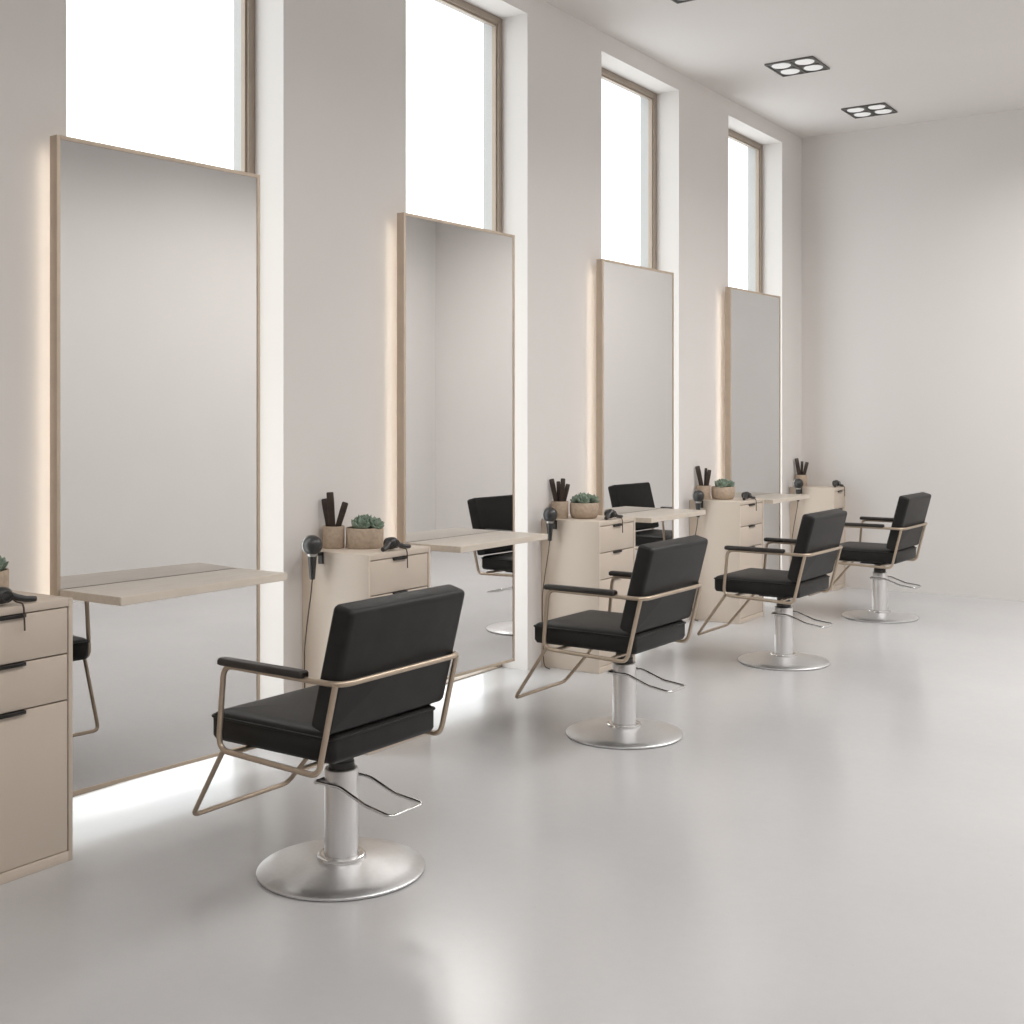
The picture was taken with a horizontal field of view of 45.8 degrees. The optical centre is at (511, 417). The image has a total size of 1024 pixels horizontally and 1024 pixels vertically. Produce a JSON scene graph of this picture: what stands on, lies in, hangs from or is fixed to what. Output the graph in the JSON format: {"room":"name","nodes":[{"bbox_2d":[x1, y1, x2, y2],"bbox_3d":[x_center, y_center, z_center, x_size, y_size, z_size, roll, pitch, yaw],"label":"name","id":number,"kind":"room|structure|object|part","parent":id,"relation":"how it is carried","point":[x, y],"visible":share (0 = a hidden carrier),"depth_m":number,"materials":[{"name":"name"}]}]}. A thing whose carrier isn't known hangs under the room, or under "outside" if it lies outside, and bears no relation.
{"room":"salon","nodes":[
{"label":"salon","id":0,"kind":"room"},
{"bbox_2d":[0,568,8,587],"bbox_3d":[-1.795,0.564,4.101,0.176,0.094,0.176,0,0,34],"label":"pot","id":1,"kind":"object","parent":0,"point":[4,572],"depth_m":4.09,"materials":[{"name":"stone"}]},
{"bbox_2d":[346,526,382,548],"bbox_3d":[-0.694,0.564,5.712,0.176,0.094,0.176,0,0,34],"label":"pot","id":2,"kind":"object","parent":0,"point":[357,537],"depth_m":5.64,"materials":[{"name":"ceramic"}]},
{"bbox_2d":[0,0,801,699],"bbox_3d":[-1.179,-0.512,5.584,0.319,4.024,13.160,0,0,34],"label":"wall","id":3,"kind":"structure","parent":0,"point":[330,75],"depth_m":6.00,"materials":[{"name":"paint"}]},
{"bbox_2d":[50,134,259,794],"bbox_3d":[-1.384,0.180,4.800,0.052,2.423,0.945,0,0,38],"label":"mirror","id":4,"kind":"object","parent":3,"relation":"attached to","point":[155,258],"visible":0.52,"depth_m":4.74,"materials":[{"name":"white mirror"}]},
{"bbox_2d":[60,568,286,605],"bbox_3d":[-1.279,0.643,4.663,0.345,0.030,0.817,0,0,34],"label":"shelf","id":5,"kind":"object","parent":4,"relation":"attached to","point":[154,589],"visible":0.91,"depth_m":4.54,"materials":[{"name":"beige laminate"}]},
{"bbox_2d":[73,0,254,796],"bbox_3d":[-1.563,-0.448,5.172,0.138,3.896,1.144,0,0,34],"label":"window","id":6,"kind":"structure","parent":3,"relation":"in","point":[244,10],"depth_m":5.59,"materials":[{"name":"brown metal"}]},
{"bbox_2d":[397,212,514,678],"bbox_3d":[-0.283,0.172,6.467,0.052,2.400,0.945,0,0,36],"label":"mirror","id":7,"kind":"object","parent":3,"relation":"attached to","point":[456,281],"visible":0.77,"depth_m":6.45,"materials":[{"name":"white mirror"}]},
{"bbox_2d":[406,531,547,552],"bbox_3d":[-0.170,0.643,6.314,0.343,0.030,0.797,0,0,34],"label":"shelf","id":8,"kind":"object","parent":7,"relation":"attached to","point":[473,542],"visible":0.89,"depth_m":6.19,"materials":[{"name":"beige laminate"}]},
{"bbox_2d":[434,0,501,683],"bbox_3d":[-0.433,-0.448,6.856,0.138,3.896,1.144,0,0,34],"label":"window","id":9,"kind":"structure","parent":3,"relation":"in","point":[492,24],"depth_m":7.27,"materials":[{"name":"brown metal"}]},
{"bbox_2d":[601,67,656,268],"bbox_3d":[0.697,-0.448,8.540,0.138,3.896,1.144,0,0,34],"label":"window","id":10,"kind":"structure","parent":3,"relation":"in","point":[648,99],"depth_m":8.96,"materials":[{"name":"brown metal"}]},
{"bbox_2d":[596,259,673,557],"bbox_3d":[0.835,0.186,8.134,0.052,2.400,0.945,0,0,36],"label":"mirror","id":11,"kind":"object","parent":3,"relation":"attached to","point":[635,304],"visible":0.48,"depth_m":8.08,"materials":[{"name":"silver mirror"}]},
{"bbox_2d":[619,508,705,522],"bbox_3d":[0.949,0.643,7.981,0.343,0.030,0.797,0,0,34],"label":"shelf","id":12,"kind":"object","parent":11,"relation":"attached to","point":[665,514],"visible":0.76,"depth_m":7.92,"materials":[{"name":"beige laminate"}]},
{"bbox_2d":[728,129,761,292],"bbox_3d":[1.827,-0.448,10.224,0.138,3.896,1.144,0,0,34],"label":"window","id":13,"kind":"structure","parent":3,"relation":"in","point":[754,148],"depth_m":10.65,"materials":[{"name":"brown metal"}]},
{"bbox_2d":[725,287,780,569],"bbox_3d":[1.951,0.186,9.798,0.052,2.400,0.945,0,0,36],"label":"mirror","id":14,"kind":"object","parent":3,"relation":"attached to","point":[752,318],"visible":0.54,"depth_m":9.74,"materials":[{"name":"silver mirror"}]},
{"bbox_2d":[740,493,809,503],"bbox_3d":[2.065,0.643,9.644,0.343,0.030,0.797,0,0,34],"label":"shelf","id":15,"kind":"object","parent":14,"relation":"attached to","point":[773,498],"visible":0.72,"depth_m":9.61,"materials":[{"name":"beige laminate"}]},
{"bbox_2d":[0,587,1023,1023],"bbox_3d":[1.005,1.560,4.118,5.620,0.120,13.460,0,0,34],"label":"floor","id":16,"kind":"structure","parent":0,"point":[841,842],"depth_m":4.05,"materials":[{"name":"concrete"}]},
{"bbox_2d":[0,590,72,884],"bbox_3d":[-1.778,1.056,4.036,0.409,0.888,0.451,0,0,34],"label":"base cabinet","id":17,"kind":"object","parent":16,"relation":"on","point":[36,663],"visible":0.97,"depth_m":4.00,"materials":[{"name":"beige paint"}]},
{"bbox_2d":[0,556,8,587],"bbox_3d":[-1.796,0.533,4.102,0.176,0.156,0.178,0,0,-26],"label":"potted succulent","id":18,"kind":"object","parent":17,"relation":"on","point":[4,572],"visible":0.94,"depth_m":4.09,"materials":[{"name":"green plant"}]},
{"bbox_3d":[-1.618,0.961,3.923,0.018,0.012,0.096,0,0,34],"label":"drawer pull","id":19,"kind":"part","parent":17,"relation":"part of","materials":[{"name":"black metal"}]},
{"bbox_3d":[-1.618,0.804,3.923,0.018,0.012,0.096,0,0,34],"label":"drawer pull","id":20,"kind":"part","parent":17,"relation":"part of","materials":[{"name":"black metal"}]},
{"bbox_3d":[-1.618,0.646,3.923,0.018,0.012,0.096,0,0,34],"label":"drawer pull","id":21,"kind":"part","parent":17,"relation":"part of","materials":[{"name":"black metal"}]},
{"bbox_2d":[0,587,36,630],"bbox_3d":[-1.639,0.622,3.949,0.188,0.144,0.084,0,0,-37],"label":"hair dryer","id":22,"kind":"object","parent":17,"relation":"on","point":[6,594],"visible":1,"depth_m":3.94,"materials":[{"name":"plastic"}]},
{"bbox_3d":[-1.609,0.642,3.951,0.057,0.103,0.010,0,0,21],"label":"cord","id":23,"kind":"part","parent":22,"relation":"part of","materials":[{"name":"black rubber"}]},
{"bbox_3d":[-1.616,0.588,3.989,0.027,0.045,0.103,0,0,43],"label":"handle","id":24,"kind":"part","parent":22,"relation":"part of","materials":[{"name":"plastic"}]},
{"bbox_3d":[-1.626,1.210,3.934,0.021,0.505,0.411,0,0,34],"label":"drawer","id":25,"kind":"part","parent":17,"relation":"part of","materials":[{"name":"beige paint"}]},
{"bbox_3d":[-1.626,0.876,3.934,0.021,0.152,0.411,0,0,34],"label":"drawer","id":26,"kind":"part","parent":17,"relation":"part of","materials":[{"name":"beige paint"}]},
{"bbox_3d":[-1.626,0.719,3.934,0.021,0.153,0.411,0,0,34],"label":"drawer","id":27,"kind":"part","parent":17,"relation":"part of","materials":[{"name":"beige paint"}]},
{"bbox_2d":[192,584,464,901],"bbox_3d":[-0.640,1.032,4.078,0.787,0.935,0.638,0,0,35],"label":"chair","id":28,"kind":"object","parent":16,"relation":"on","point":[387,658],"visible":1,"depth_m":3.90,"materials":[{"name":"black leather"}]},
{"bbox_3d":[-0.788,0.786,3.818,0.380,0.024,0.042,0,0,35],"label":"armrest","id":29,"kind":"part","parent":28,"relation":"part of","materials":[{"name":"black leather"}]},
{"bbox_3d":[-0.628,1.014,4.069,0.550,0.109,0.508,0,0,35],"label":"seat","id":30,"kind":"part","parent":28,"relation":"part of","materials":[{"name":"black leather"}]},
{"bbox_3d":[-0.561,0.945,4.023,0.548,0.308,0.614,0,0,35],"label":"frame","id":31,"kind":"part","parent":28,"relation":"part of","materials":[{"name":"beige metal"}]},
{"bbox_3d":[-0.566,1.478,4.027,0.554,0.044,0.554,0,0,35],"label":"plate","id":32,"kind":"part","parent":28,"relation":"part of","materials":[{"name":"metal"}]},
{"bbox_3d":[-0.575,1.125,4.032,0.220,0.076,0.200,0,0,35],"label":"seat mount","id":33,"kind":"part","parent":28,"relation":"part of","materials":[{"name":"metal"}]},
{"bbox_3d":[-0.386,0.766,3.901,0.169,0.402,0.574,0,0,35],"label":"backrest","id":34,"kind":"part","parent":28,"relation":"part of","materials":[{"name":"black leather"}]},
{"bbox_2d":[302,544,429,754],"bbox_3d":[-0.675,1.056,5.680,0.409,0.888,0.451,0,0,34],"label":"base cabinet","id":35,"kind":"object","parent":16,"relation":"on","point":[346,575],"visible":0.4,"depth_m":5.54,"materials":[{"name":"beige paint"}]},
{"bbox_2d":[301,535,323,687],"bbox_3d":[-0.905,1.015,5.494,0.095,0.966,0.103,0,0,-3],"label":"hair dryer","id":36,"kind":"object","parent":35,"relation":"hanging from","point":[311,545],"visible":0.8,"depth_m":5.47,"materials":[{"name":"plastic"}]},
{"bbox_3d":[-0.924,1.113,5.513,0.015,0.770,0.070,0,0,-45],"label":"cord","id":37,"kind":"part","parent":36,"relation":"part of","materials":[{"name":"brown rubber"}]},
{"bbox_3d":[-0.904,0.673,5.489,0.043,0.119,0.043,0,0,34],"label":"handle","id":38,"kind":"part","parent":36,"relation":"part of","materials":[{"name":"plastic"}]},
{"bbox_2d":[322,525,344,548],"bbox_3d":[-0.837,0.560,5.692,0.103,0.103,0.103,0,0,34],"label":"cup","id":39,"kind":"object","parent":35,"relation":"on","point":[333,537],"visible":0.94,"depth_m":5.65,"materials":[{"name":"stone"}]},
{"bbox_2d":[321,498,328,526],"bbox_3d":[-0.867,0.488,5.706,0.059,0.216,0.012,0,0,0],"label":"comb","id":40,"kind":"object","parent":39,"relation":"in","point":[324,501],"visible":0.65,"depth_m":5.70,"materials":[{"name":"black plastic"}]},
{"bbox_2d":[326,492,335,526],"bbox_3d":[-0.845,0.472,5.678,0.049,0.246,0.012,0,0,0],"label":"comb","id":41,"kind":"object","parent":39,"relation":"in","point":[330,495],"visible":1,"depth_m":5.67,"materials":[{"name":"black plastic"}]},
{"bbox_2d":[336,502,347,526],"bbox_3d":[-0.811,0.496,5.692,0.085,0.203,0.012,0,0,0],"label":"comb","id":42,"kind":"object","parent":39,"relation":"in","point":[344,505],"visible":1,"depth_m":5.69,"materials":[{"name":"brown wood"}]},
{"bbox_2d":[346,514,384,548],"bbox_3d":[-0.691,0.534,5.709,0.196,0.156,0.174,0,0,34],"label":"potted succulent","id":43,"kind":"object","parent":35,"relation":"on","point":[365,532],"visible":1,"depth_m":5.65,"materials":[{"name":"green plant"}]},
{"bbox_2d":[381,537,410,567],"bbox_3d":[-0.536,0.622,5.593,0.188,0.144,0.084,0,0,-37],"label":"hair dryer","id":44,"kind":"object","parent":35,"relation":"on","point":[390,542],"visible":1,"depth_m":5.57,"materials":[{"name":"plastic"}]},
{"bbox_3d":[-0.513,0.588,5.633,0.027,0.045,0.103,0,0,43],"label":"handle","id":45,"kind":"part","parent":44,"relation":"part of","materials":[{"name":"plastic"}]},
{"bbox_3d":[-0.523,0.876,5.578,0.021,0.152,0.411,0,0,34],"label":"drawer","id":46,"kind":"part","parent":35,"relation":"part of","materials":[{"name":"beige paint"}]},
{"bbox_3d":[-0.523,0.719,5.578,0.021,0.153,0.411,0,0,34],"label":"drawer","id":47,"kind":"part","parent":35,"relation":"part of","materials":[{"name":"beige paint"}]},
{"bbox_3d":[-0.515,0.804,5.567,0.018,0.012,0.096,0,0,34],"label":"drawer pull","id":48,"kind":"part","parent":35,"relation":"part of","materials":[{"name":"black metal"}]},
{"bbox_3d":[-0.515,0.646,5.567,0.018,0.012,0.096,0,0,34],"label":"drawer pull","id":49,"kind":"part","parent":35,"relation":"part of","materials":[{"name":"metal"}]},
{"bbox_2d":[541,515,634,673],"bbox_3d":[0.472,1.056,7.389,0.409,0.888,0.451,0,0,34],"label":"base cabinet","id":50,"kind":"object","parent":16,"relation":"on","point":[582,552],"visible":0.7,"depth_m":7.22,"materials":[{"name":"beige paint"}]},
{"bbox_2d":[542,507,557,668],"bbox_3d":[0.224,1.015,7.215,0.095,0.966,0.103,0,0,-3],"label":"hair dryer","id":51,"kind":"object","parent":50,"relation":"hanging from","point":[549,514],"visible":0.93,"depth_m":7.20,"materials":[{"name":"plastic"}]},
{"bbox_3d":[0.204,1.113,7.234,0.015,0.770,0.070,0,0,-45],"label":"cord","id":52,"kind":"part","parent":51,"relation":"part of","materials":[{"name":"black rubber"}]},
{"bbox_3d":[0.225,0.673,7.210,0.043,0.119,0.043,0,0,34],"label":"handle","id":53,"kind":"part","parent":51,"relation":"part of","materials":[{"name":"plastic"}]},
{"bbox_2d":[552,501,568,518],"bbox_3d":[0.292,0.560,7.376,0.103,0.103,0.103,0,0,34],"label":"cup","id":54,"kind":"object","parent":50,"relation":"on","point":[561,508],"visible":0.87,"depth_m":7.33,"materials":[{"name":"ceramic"}]},
{"bbox_2d":[549,479,558,501],"bbox_3d":[0.263,0.484,7.382,0.074,0.225,0.012,0,0,0],"label":"comb","id":55,"kind":"object","parent":54,"relation":"in","point":[552,482],"visible":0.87,"depth_m":7.38,"materials":[{"name":"black plastic"}]},
{"bbox_2d":[556,481,559,500],"bbox_3d":[0.285,0.491,7.393,0.030,0.205,0.012,0,0,0],"label":"comb","id":56,"kind":"object","parent":54,"relation":"in","point":[557,482],"visible":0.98,"depth_m":7.39,"materials":[{"name":"black plastic"}]},
{"bbox_2d":[559,478,564,501],"bbox_3d":[0.303,0.482,7.358,0.042,0.226,0.012,0,0,0],"label":"comb","id":57,"kind":"object","parent":54,"relation":"in","point":[562,483],"visible":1,"depth_m":7.35,"materials":[{"name":"black plastic"}]},
{"bbox_2d":[564,484,569,501],"bbox_3d":[0.319,0.499,7.370,0.066,0.194,0.012,0,0,0],"label":"comb","id":58,"kind":"object","parent":54,"relation":"in","point":[567,486],"visible":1,"depth_m":7.36,"materials":[{"name":"black plastic"}]},
{"bbox_2d":[570,492,600,518],"bbox_3d":[0.436,0.533,7.391,0.177,0.156,0.190,0,0,-32],"label":"potted succulent","id":59,"kind":"object","parent":50,"relation":"on","point":[582,505],"visible":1,"depth_m":7.32,"materials":[{"name":"green plant"}]},
{"bbox_2d":[604,509,622,532],"bbox_3d":[0.611,0.622,7.302,0.188,0.144,0.084,0,0,-37],"label":"hair dryer","id":60,"kind":"object","parent":50,"relation":"on","point":[609,513],"visible":1,"depth_m":7.28,"materials":[{"name":"plastic"}]},
{"bbox_3d":[0.624,1.210,7.287,0.021,0.505,0.411,0,0,34],"label":"drawer","id":61,"kind":"part","parent":50,"relation":"part of","materials":[{"name":"beige paint"}]},
{"bbox_3d":[0.624,0.876,7.287,0.021,0.152,0.411,0,0,34],"label":"drawer","id":62,"kind":"part","parent":50,"relation":"part of","materials":[{"name":"beige paint"}]},
{"bbox_3d":[0.624,0.719,7.287,0.021,0.153,0.411,0,0,34],"label":"drawer","id":63,"kind":"part","parent":50,"relation":"part of","materials":[{"name":"beige paint"}]},
{"bbox_2d":[515,535,707,748],"bbox_3d":[0.458,1.032,5.800,0.787,0.935,0.638,0,0,35],"label":"chair","id":64,"kind":"object","parent":16,"relation":"on","point":[665,575],"visible":1,"depth_m":5.62,"materials":[{"name":"black leather"}]},
{"bbox_3d":[0.310,0.786,5.540,0.380,0.024,0.042,0,0,35],"label":"armrest","id":65,"kind":"part","parent":64,"relation":"part of","materials":[{"name":"black leather"}]},
{"bbox_3d":[0.470,1.014,5.792,0.550,0.109,0.508,0,0,35],"label":"seat","id":66,"kind":"part","parent":64,"relation":"part of","materials":[{"name":"black leather"}]},
{"bbox_3d":[0.651,0.786,6.029,0.380,0.024,0.042,0,0,35],"label":"armrest","id":67,"kind":"part","parent":64,"relation":"part of","materials":[{"name":"black leather"}]},
{"bbox_3d":[0.537,0.945,5.745,0.548,0.308,0.614,0,0,35],"label":"frame","id":68,"kind":"part","parent":64,"relation":"part of","materials":[{"name":"beige metal"}]},
{"bbox_3d":[0.523,1.125,5.755,0.220,0.076,0.200,0,0,35],"label":"seat mount","id":69,"kind":"part","parent":64,"relation":"part of","materials":[{"name":"metal"}]},
{"bbox_3d":[0.531,1.478,5.749,0.554,0.044,0.554,0,0,35],"label":"plate","id":70,"kind":"part","parent":64,"relation":"part of","materials":[{"name":"metal"}]},
{"bbox_3d":[0.711,0.766,5.623,0.169,0.402,0.574,0,0,35],"label":"backrest","id":71,"kind":"part","parent":64,"relation":"part of","materials":[{"name":"black leather"}]},
{"bbox_2d":[690,497,763,623],"bbox_3d":[1.615,1.056,9.092,0.409,0.888,0.451,0,0,34],"label":"base cabinet","id":72,"kind":"object","parent":16,"relation":"on","point":[736,521],"visible":0.8,"depth_m":8.91,"materials":[{"name":"beige paint"}]},
{"bbox_2d":[692,490,704,620],"bbox_3d":[1.367,1.015,8.918,0.095,0.966,0.103,0,0,-3],"label":"hair dryer","id":73,"kind":"object","parent":72,"relation":"hanging from","point":[698,496],"visible":0.69,"depth_m":8.89,"materials":[{"name":"plastic"}]},
{"bbox_3d":[1.368,0.673,8.914,0.043,0.119,0.043,0,0,34],"label":"handle","id":74,"kind":"part","parent":73,"relation":"part of","materials":[{"name":"plastic"}]},
{"bbox_2d":[697,485,710,499],"bbox_3d":[1.436,0.560,9.079,0.103,0.103,0.103,0,0,34],"label":"cup","id":75,"kind":"object","parent":72,"relation":"on","point":[706,490],"visible":0.76,"depth_m":9.03,"materials":[{"name":"stone"}]},
{"bbox_2d":[695,466,703,485],"bbox_3d":[1.411,0.479,9.079,0.081,0.236,0.012,0,0,0],"label":"comb","id":76,"kind":"object","parent":75,"relation":"in","point":[697,468],"visible":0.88,"depth_m":9.07,"materials":[{"name":"black plastic"}]},
{"bbox_2d":[704,468,706,485],"bbox_3d":[1.449,0.487,9.094,0.030,0.215,0.012,0,0,0],"label":"comb","id":77,"kind":"object","parent":75,"relation":"in","point":[705,470],"visible":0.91,"depth_m":9.09,"materials":[{"name":"black plastic"}]},
{"bbox_2d":[705,470,710,485],"bbox_3d":[1.461,0.493,9.065,0.058,0.206,0.012,0,0,0],"label":"comb","id":78,"kind":"object","parent":75,"relation":"in","point":[708,471],"visible":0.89,"depth_m":9.06,"materials":[{"name":"black plastic"}]},
{"bbox_2d":[711,478,734,499],"bbox_3d":[1.582,0.534,9.090,0.177,0.156,0.178,0,0,-29],"label":"potted succulent","id":79,"kind":"object","parent":72,"relation":"on","point":[723,489],"visible":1,"depth_m":9.02,"materials":[{"name":"green plant"}]},
{"bbox_2d":[741,492,756,510],"bbox_3d":[1.760,0.622,9.014,0.188,0.144,0.084,0,0,-37],"label":"hair dryer","id":80,"kind":"object","parent":72,"relation":"on","point":[745,495],"visible":1,"depth_m":8.99,"materials":[{"name":"plastic"}]},
{"bbox_3d":[1.767,1.210,8.991,0.021,0.505,0.411,0,0,34],"label":"drawer","id":81,"kind":"part","parent":72,"relation":"part of","materials":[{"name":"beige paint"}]},
{"bbox_3d":[1.767,0.876,8.991,0.021,0.152,0.411,0,0,34],"label":"drawer","id":82,"kind":"part","parent":72,"relation":"part of","materials":[{"name":"beige paint"}]},
{"bbox_3d":[1.767,0.719,8.991,0.021,0.153,0.411,0,0,34],"label":"drawer","id":83,"kind":"part","parent":72,"relation":"part of","materials":[{"name":"beige paint"}]},
{"bbox_2d":[697,509,846,670],"bbox_3d":[1.594,1.032,7.497,0.787,0.935,0.638,0,0,35],"label":"chair","id":84,"kind":"object","parent":16,"relation":"on","point":[817,543],"visible":1,"depth_m":7.32,"materials":[{"name":"black leather"}]},
{"bbox_3d":[1.446,0.786,7.236,0.380,0.024,0.042,0,0,35],"label":"armrest","id":85,"kind":"part","parent":84,"relation":"part of","materials":[{"name":"black leather"}]},
{"bbox_3d":[1.606,1.014,7.488,0.550,0.109,0.508,0,0,35],"label":"seat","id":86,"kind":"part","parent":84,"relation":"part of","materials":[{"name":"black leather"}]},
{"bbox_3d":[1.659,1.125,7.451,0.220,0.076,0.200,0,0,35],"label":"seat mount","id":87,"kind":"part","parent":84,"relation":"part of","materials":[{"name":"metal"}]},
{"bbox_3d":[1.787,0.786,7.725,0.380,0.024,0.042,0,0,35],"label":"armrest","id":88,"kind":"part","parent":84,"relation":"part of","materials":[{"name":"black leather"}]},
{"bbox_3d":[1.673,0.945,7.441,0.548,0.308,0.614,0,0,35],"label":"frame","id":89,"kind":"part","parent":84,"relation":"part of","materials":[{"name":"beige metal"}]},
{"bbox_3d":[1.667,1.478,7.445,0.554,0.044,0.554,0,0,35],"label":"plate","id":90,"kind":"part","parent":84,"relation":"part of","materials":[{"name":"metal"}]},
{"bbox_3d":[1.847,0.766,7.320,0.169,0.402,0.574,0,0,35],"label":"backrest","id":91,"kind":"part","parent":84,"relation":"part of","materials":[{"name":"black leather"}]},
{"bbox_2d":[790,485,845,590],"bbox_3d":[2.706,1.056,10.718,0.409,0.888,0.300,0,0,34],"label":"base cabinet","id":92,"kind":"object","parent":16,"relation":"on","point":[822,498],"visible":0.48,"depth_m":10.62,"materials":[{"name":"beige paint"}]},
{"bbox_2d":[792,478,803,538],"bbox_3d":[2.500,1.015,10.607,0.095,0.966,0.103,0,0,-3],"label":"hair dryer","id":93,"kind":"object","parent":92,"relation":"hanging from","point":[798,483],"visible":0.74,"depth_m":10.58,"materials":[{"name":"plastic"}]},
{"bbox_2d":[795,475,806,486],"bbox_3d":[2.569,0.560,10.768,0.103,0.103,0.103,0,0,34],"label":"cup","id":94,"kind":"object","parent":92,"relation":"on","point":[802,477],"visible":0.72,"depth_m":10.72,"materials":[{"name":"stone"}]},
{"bbox_2d":[794,458,800,474],"bbox_3d":[2.545,0.478,10.768,0.074,0.236,0.012,0,0,0],"label":"comb","id":95,"kind":"object","parent":94,"relation":"in","point":[797,464],"visible":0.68,"depth_m":10.76,"materials":[{"name":"black plastic"}]},
{"bbox_2d":[800,461,802,474],"bbox_3d":[2.576,0.491,10.783,0.030,0.205,0.012,0,0,0],"label":"comb","id":96,"kind":"object","parent":94,"relation":"in","point":[801,465],"visible":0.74,"depth_m":10.78,"materials":[{"name":"black plastic"}]},
{"bbox_2d":[802,462,808,474],"bbox_3d":[2.593,0.494,10.754,0.077,0.205,0.012,0,0,0],"label":"comb","id":97,"kind":"object","parent":94,"relation":"in","point":[806,463],"visible":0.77,"depth_m":10.75,"materials":[{"name":"black plastic"}]},
{"bbox_2d":[832,480,844,495],"bbox_3d":[2.871,0.622,10.669,0.188,0.144,0.084,0,0,-37],"label":"hair dryer","id":98,"kind":"object","parent":92,"relation":"on","point":[835,483],"visible":1,"depth_m":10.65,"materials":[{"name":"plastic"}]},
{"bbox_3d":[2.858,1.210,10.616,0.021,0.505,0.260,0,0,34],"label":"drawer","id":99,"kind":"part","parent":92,"relation":"part of","materials":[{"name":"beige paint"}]},
{"bbox_3d":[2.858,0.719,10.616,0.021,0.153,0.260,0,0,34],"label":"drawer","id":100,"kind":"part","parent":92,"relation":"part of","materials":[{"name":"beige paint"}]},
{"bbox_2d":[808,492,930,622],"bbox_3d":[2.689,1.032,9.161,0.787,0.935,0.638,0,0,35],"label":"chair","id":101,"kind":"object","parent":16,"relation":"on","point":[908,522],"visible":0.9,"depth_m":8.97,"materials":[{"name":"black leather"}]},
{"bbox_3d":[2.541,0.786,8.900,0.380,0.024,0.042,0,0,35],"label":"armrest","id":102,"kind":"part","parent":101,"relation":"part of","materials":[{"name":"black leather"}]},
{"bbox_3d":[2.754,1.125,9.115,0.220,0.076,0.200,0,0,35],"label":"seat mount","id":103,"kind":"part","parent":101,"relation":"part of","materials":[{"name":"metal"}]},
{"bbox_3d":[2.701,1.014,9.152,0.550,0.109,0.508,0,0,35],"label":"seat","id":104,"kind":"part","parent":101,"relation":"part of","materials":[{"name":"black leather"}]},
{"bbox_3d":[2.882,0.786,9.389,0.380,0.024,0.042,0,0,35],"label":"armrest","id":105,"kind":"part","parent":101,"relation":"part of","materials":[{"name":"black leather"}]},
{"bbox_3d":[2.762,1.478,9.109,0.554,0.044,0.554,0,0,35],"label":"plate","id":106,"kind":"part","parent":101,"relation":"part of","materials":[{"name":"metal"}]},
{"bbox_3d":[2.768,0.945,9.105,0.548,0.308,0.614,0,0,35],"label":"frame","id":107,"kind":"part","parent":101,"relation":"part of","materials":[{"name":"beige metal"}]},
{"bbox_3d":[2.942,0.766,8.984,0.169,0.402,0.574,0,0,35],"label":"backrest","id":108,"kind":"part","parent":101,"relation":"part of","materials":[{"name":"black leather"}]},
{"bbox_2d":[570,502,598,518],"bbox_3d":[0.439,0.564,7.386,0.177,0.094,0.177,0,0,34],"label":"pot","id":109,"kind":"object","parent":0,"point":[579,510],"depth_m":7.31,"materials":[{"name":"ceramic"}]},
{"bbox_2d":[711,486,734,499],"bbox_3d":[1.582,0.564,9.090,0.177,0.094,0.177,0,0,34],"label":"pot","id":110,"kind":"object","parent":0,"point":[717,492],"depth_m":9.02,"materials":[{"name":"ceramic"}]},
{"bbox_2d":[544,0,1023,137],"bbox_3d":[1.014,-2.599,4.113,5.600,0.150,13.460,0,0,34],"label":"ceiling","id":111,"kind":"structure","parent":0,"point":[927,60],"depth_m":8.29,"materials":[{"name":"paint"}]},
{"bbox_2d":[672,0,693,3],"bbox_3d":[1.052,-2.518,7.122,0.356,0.012,0.356,0,0,34],"label":"recessed light","id":112,"kind":"object","parent":111,"relation":"in","point":[675,1],"visible":1,"depth_m":7.32,"materials":[{"name":"grey metal"}]},
{"bbox_2d":[764,56,829,76],"bbox_3d":[2.048,-2.518,8.705,0.356,0.012,0.356,0,0,34],"label":"recessed light","id":113,"kind":"object","parent":111,"relation":"in","point":[809,64],"visible":1,"depth_m":8.69,"materials":[{"name":"grey"}]},
{"bbox_2d":[841,102,897,118],"bbox_3d":[2.934,-2.518,9.954,0.356,0.012,0.356,0,0,34],"label":"recessed light","id":114,"kind":"object","parent":111,"relation":"in","point":[877,109],"visible":1,"depth_m":9.93,"materials":[{"name":"grey"}]},
{"bbox_2d":[802,109,1023,600],"bbox_3d":[4.722,-0.512,9.639,5.600,4.024,0.150,0,0,34],"label":"wall","id":115,"kind":"structure","parent":0,"point":[913,234],"depth_m":10.36,"materials":[{"name":"paint"}]}
]}

